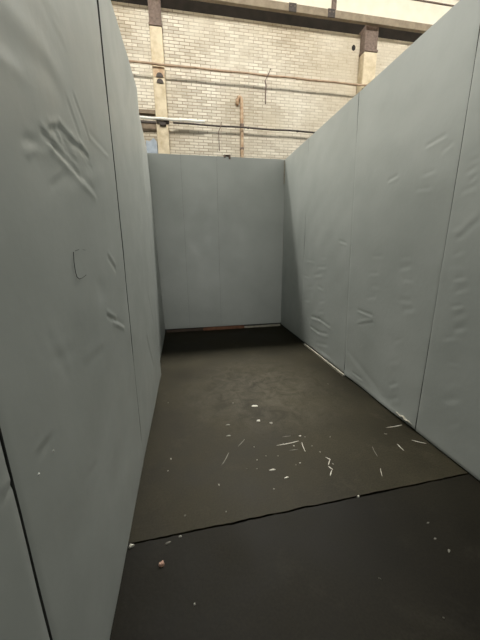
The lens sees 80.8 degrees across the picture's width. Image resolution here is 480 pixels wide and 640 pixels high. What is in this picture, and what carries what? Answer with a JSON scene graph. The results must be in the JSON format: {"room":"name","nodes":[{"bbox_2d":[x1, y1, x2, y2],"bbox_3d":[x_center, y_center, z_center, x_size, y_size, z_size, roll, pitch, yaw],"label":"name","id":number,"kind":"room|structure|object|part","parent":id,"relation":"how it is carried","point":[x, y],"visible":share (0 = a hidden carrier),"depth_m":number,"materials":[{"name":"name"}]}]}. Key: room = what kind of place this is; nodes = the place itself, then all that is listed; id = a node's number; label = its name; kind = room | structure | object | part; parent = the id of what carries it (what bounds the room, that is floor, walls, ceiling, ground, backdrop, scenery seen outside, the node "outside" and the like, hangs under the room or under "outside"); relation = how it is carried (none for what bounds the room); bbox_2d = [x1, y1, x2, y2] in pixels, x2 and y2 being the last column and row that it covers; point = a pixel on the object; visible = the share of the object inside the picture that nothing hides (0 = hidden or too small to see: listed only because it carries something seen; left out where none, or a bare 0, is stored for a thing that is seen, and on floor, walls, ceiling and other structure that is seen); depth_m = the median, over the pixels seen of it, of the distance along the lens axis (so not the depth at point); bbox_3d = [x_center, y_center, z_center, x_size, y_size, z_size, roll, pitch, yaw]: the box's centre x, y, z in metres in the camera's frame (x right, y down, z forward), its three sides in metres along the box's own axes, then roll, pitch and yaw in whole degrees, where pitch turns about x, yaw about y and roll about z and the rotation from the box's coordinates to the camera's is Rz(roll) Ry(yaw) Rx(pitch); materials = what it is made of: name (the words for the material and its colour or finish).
{"room":"warehouse","nodes":[
{"label":"warehouse","id":0,"kind":"room"},
{"bbox_2d":[0,0,164,639],"bbox_3d":[-0.639,-0.275,1.062,0.169,3.030,8.192,-3,14,-11],"label":"wall","id":1,"kind":"structure","parent":0,"point":[82,327],"depth_m":0.91,"materials":[{"name":"plastic"}]},
{"bbox_3d":[-0.161,0.282,-1.184,0.014,3.030,3.456,-3,14,-10],"label":"wall panel","id":2,"kind":"part","parent":1,"relation":"part of","materials":[{"name":"grey fabric"}]},
{"bbox_3d":[-0.855,-0.608,2.404,0.013,3.030,1.503,-3,14,-10],"label":"wall panel","id":3,"kind":"part","parent":1,"relation":"part of","materials":[{"name":"grey fabric"}]},
{"bbox_3d":[-1.231,-1.010,4.026,0.069,3.030,1.901,-4,14,-13],"label":"wall panel","id":4,"kind":"part","parent":1,"relation":"part of","materials":[{"name":"grey fabric"}]},
{"bbox_2d":[147,153,283,331],"bbox_3d":[-0.353,-1.303,5.162,2.470,3.030,0.084,-3,14,-10],"label":"wall","id":5,"kind":"structure","parent":0,"point":[219,220],"depth_m":5.08,"materials":[{"name":"grey fabric"}]},
{"bbox_3d":[-1.260,-1.273,4.957,0.589,2.970,0.012,-3,14,-10],"label":"panel","id":6,"kind":"part","parent":5,"relation":"part of","materials":[{"name":"grey fabric"}]},
{"bbox_3d":[-0.676,-1.305,5.062,0.599,2.970,0.013,-3,14,-10],"label":"panel","id":7,"kind":"part","parent":5,"relation":"part of","materials":[{"name":"grey fabric"}]},
{"bbox_3d":[0.218,-1.355,5.223,1.217,2.970,0.013,-3,14,-10],"label":"panel","id":8,"kind":"part","parent":5,"relation":"part of","materials":[{"name":"grey fabric"}]},
{"bbox_2d":[111,0,422,159],"bbox_3d":[1.412,-4.553,7.739,13.000,8.050,0.400,-3,14,-10],"label":"wall","id":9,"kind":"structure","parent":0,"point":[195,33],"depth_m":6.97,"materials":[{"name":"beige brick"}]},
{"bbox_2d":[139,109,156,131],"bbox_3d":[-2.424,-4.750,6.697,0.842,0.425,0.120,-3,14,-10],"label":"hatch","id":10,"kind":"object","parent":9,"relation":"attached to","point":[150,126],"visible":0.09,"depth_m":6.75,"materials":[{"name":"metal"}]},
{"bbox_2d":[146,138,157,152],"bbox_3d":[-2.134,-3.897,6.949,0.278,1.032,0.090,-3,14,-10],"label":"board","id":11,"kind":"object","parent":9,"relation":"attached to","point":[151,146],"visible":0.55,"depth_m":6.83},
{"bbox_2d":[236,95,243,157],"bbox_3d":[0.016,-3.022,7.577,0.200,5.188,0.104,-3,14,-10],"label":"pipe","id":12,"kind":"object","parent":9,"relation":"attached to","point":[239,97],"visible":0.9,"depth_m":7.08,"materials":[{"name":"brown metal"}]},
{"bbox_2d":[110,325,479,639],"bbox_3d":[0.783,0.825,2.977,9.500,0.060,11.000,-3,14,-10],"label":"floor","id":13,"kind":"structure","parent":0,"point":[305,557],"depth_m":1.66,"materials":[{"name":"rubber"}]},
{"bbox_2d":[148,0,169,153],"bbox_3d":[-1.839,-3.754,6.987,0.310,6.930,0.415,-3,14,-10],"label":"column","id":14,"kind":"structure","parent":13,"relation":"on","point":[154,6],"depth_m":6.39,"materials":[{"name":"paint"}]},
{"bbox_2d":[140,116,204,122],"bbox_3d":[-2.759,-4.608,6.354,3.922,0.076,0.076,-3,14,-10],"label":"pipe","id":15,"kind":"object","parent":14,"relation":"attached to","point":[141,117],"visible":0.43,"depth_m":6.55,"materials":[{"name":"white metal"}]},
{"bbox_2d":[129,60,367,86],"bbox_3d":[-0.717,-5.764,6.482,8.105,0.065,0.065,-3,14,-10],"label":"pipe","id":16,"kind":"object","parent":14,"relation":"attached to","point":[130,61],"visible":0.77,"depth_m":6.60,"materials":[{"name":"beige metal"}]},
{"bbox_2d":[265,69,270,103],"bbox_3d":[0.661,-5.593,6.749,0.162,0.732,0.032,-3,14,-10],"label":"wire hook","id":17,"kind":"object","parent":16,"relation":"hanging from","point":[270,69],"visible":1,"depth_m":6.72,"materials":[{"name":"grey metal"}]},
{"bbox_2d":[194,0,459,32],"bbox_3d":[1.468,-7.574,6.495,13.000,0.959,0.246,-3,14,-10],"label":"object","id":18,"kind":"object","parent":14,"relation":"on","point":[417,16],"visible":0.66,"depth_m":6.79,"materials":[{"name":"beige paint"}]},
{"bbox_3d":[1.205,-7.148,6.445,0.180,0.163,0.024,-3,14,-10],"label":"joint plate","id":19,"kind":"part","parent":18,"relation":"part of","materials":[{"name":"metal"}]},
{"bbox_3d":[2.148,-7.200,6.615,0.180,0.163,0.024,-3,14,-10],"label":"joint plate","id":20,"kind":"part","parent":18,"relation":"part of","materials":[{"name":"metal"}]},
{"bbox_2d":[167,328,202,332],"bbox_3d":[-1.044,0.193,5.354,0.676,0.048,0.028,-3,14,-10],"label":"batten","id":21,"kind":"object","parent":13,"relation":"on","point":[190,329],"visible":1,"depth_m":5.34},
{"bbox_2d":[203,325,243,330],"bbox_3d":[-0.312,0.151,5.480,0.803,0.054,0.038,-3,14,-10],"label":"batten","id":22,"kind":"object","parent":13,"relation":"on","point":[236,326],"visible":1,"depth_m":5.46,"materials":[{"name":"brown wood"}]},
{"bbox_2d":[244,324,279,327],"bbox_3d":[0.446,0.117,5.621,0.732,0.036,0.032,-3,14,-10],"label":"batten","id":23,"kind":"object","parent":13,"relation":"on","point":[268,325],"visible":1,"depth_m":5.60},
{"bbox_2d":[304,343,344,375],"bbox_3d":[1.149,0.529,3.975,0.024,0.022,1.190,-3,14,-10],"label":"strip","id":24,"kind":"object","parent":13,"relation":"on","point":[306,345],"visible":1,"depth_m":3.84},
{"bbox_2d":[356,25,378,93],"bbox_3d":[3.298,-4.012,7.950,0.377,6.860,0.350,-3,14,-10],"label":"column","id":25,"kind":"structure","parent":13,"relation":"on","point":[366,69],"depth_m":7.13,"materials":[{"name":"paint"}]},
{"bbox_2d":[173,122,314,132],"bbox_3d":[3.041,-4.948,7.537,9.427,0.054,0.054,-3,14,-10],"label":"pipe","id":26,"kind":"object","parent":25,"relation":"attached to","point":[173,122],"visible":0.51,"depth_m":6.99,"materials":[{"name":"metal"}]},
{"bbox_2d":[281,0,479,481],"bbox_3d":[1.575,-0.403,1.483,0.078,3.030,8.240,-3,14,-10],"label":"wall","id":27,"kind":"structure","parent":0,"point":[381,265],"depth_m":2.37,"materials":[{"name":"grey fabric"}]},
{"bbox_3d":[0.905,-1.255,4.847,0.013,2.995,1.007,-3,14,-10],"label":"wall panel","id":28,"kind":"part","parent":27,"relation":"part of","materials":[{"name":"grey fabric"}]},
{"bbox_3d":[1.124,-0.973,3.710,0.014,2.995,1.374,-3,14,-10],"label":"wall panel","id":29,"kind":"part","parent":27,"relation":"part of","materials":[{"name":"grey fabric"}]},
{"bbox_3d":[1.337,-0.691,2.605,0.016,3.010,1.269,-3,14,-10],"label":"wall panel","id":30,"kind":"part","parent":27,"relation":"part of","materials":[{"name":"grey fabric"}]},
{"bbox_3d":[1.885,0.016,-0.227,0.014,3.018,4.659,-3,14,-10],"label":"wall panel","id":31,"kind":"part","parent":27,"relation":"part of","materials":[{"name":"grey fabric"}]}
]}

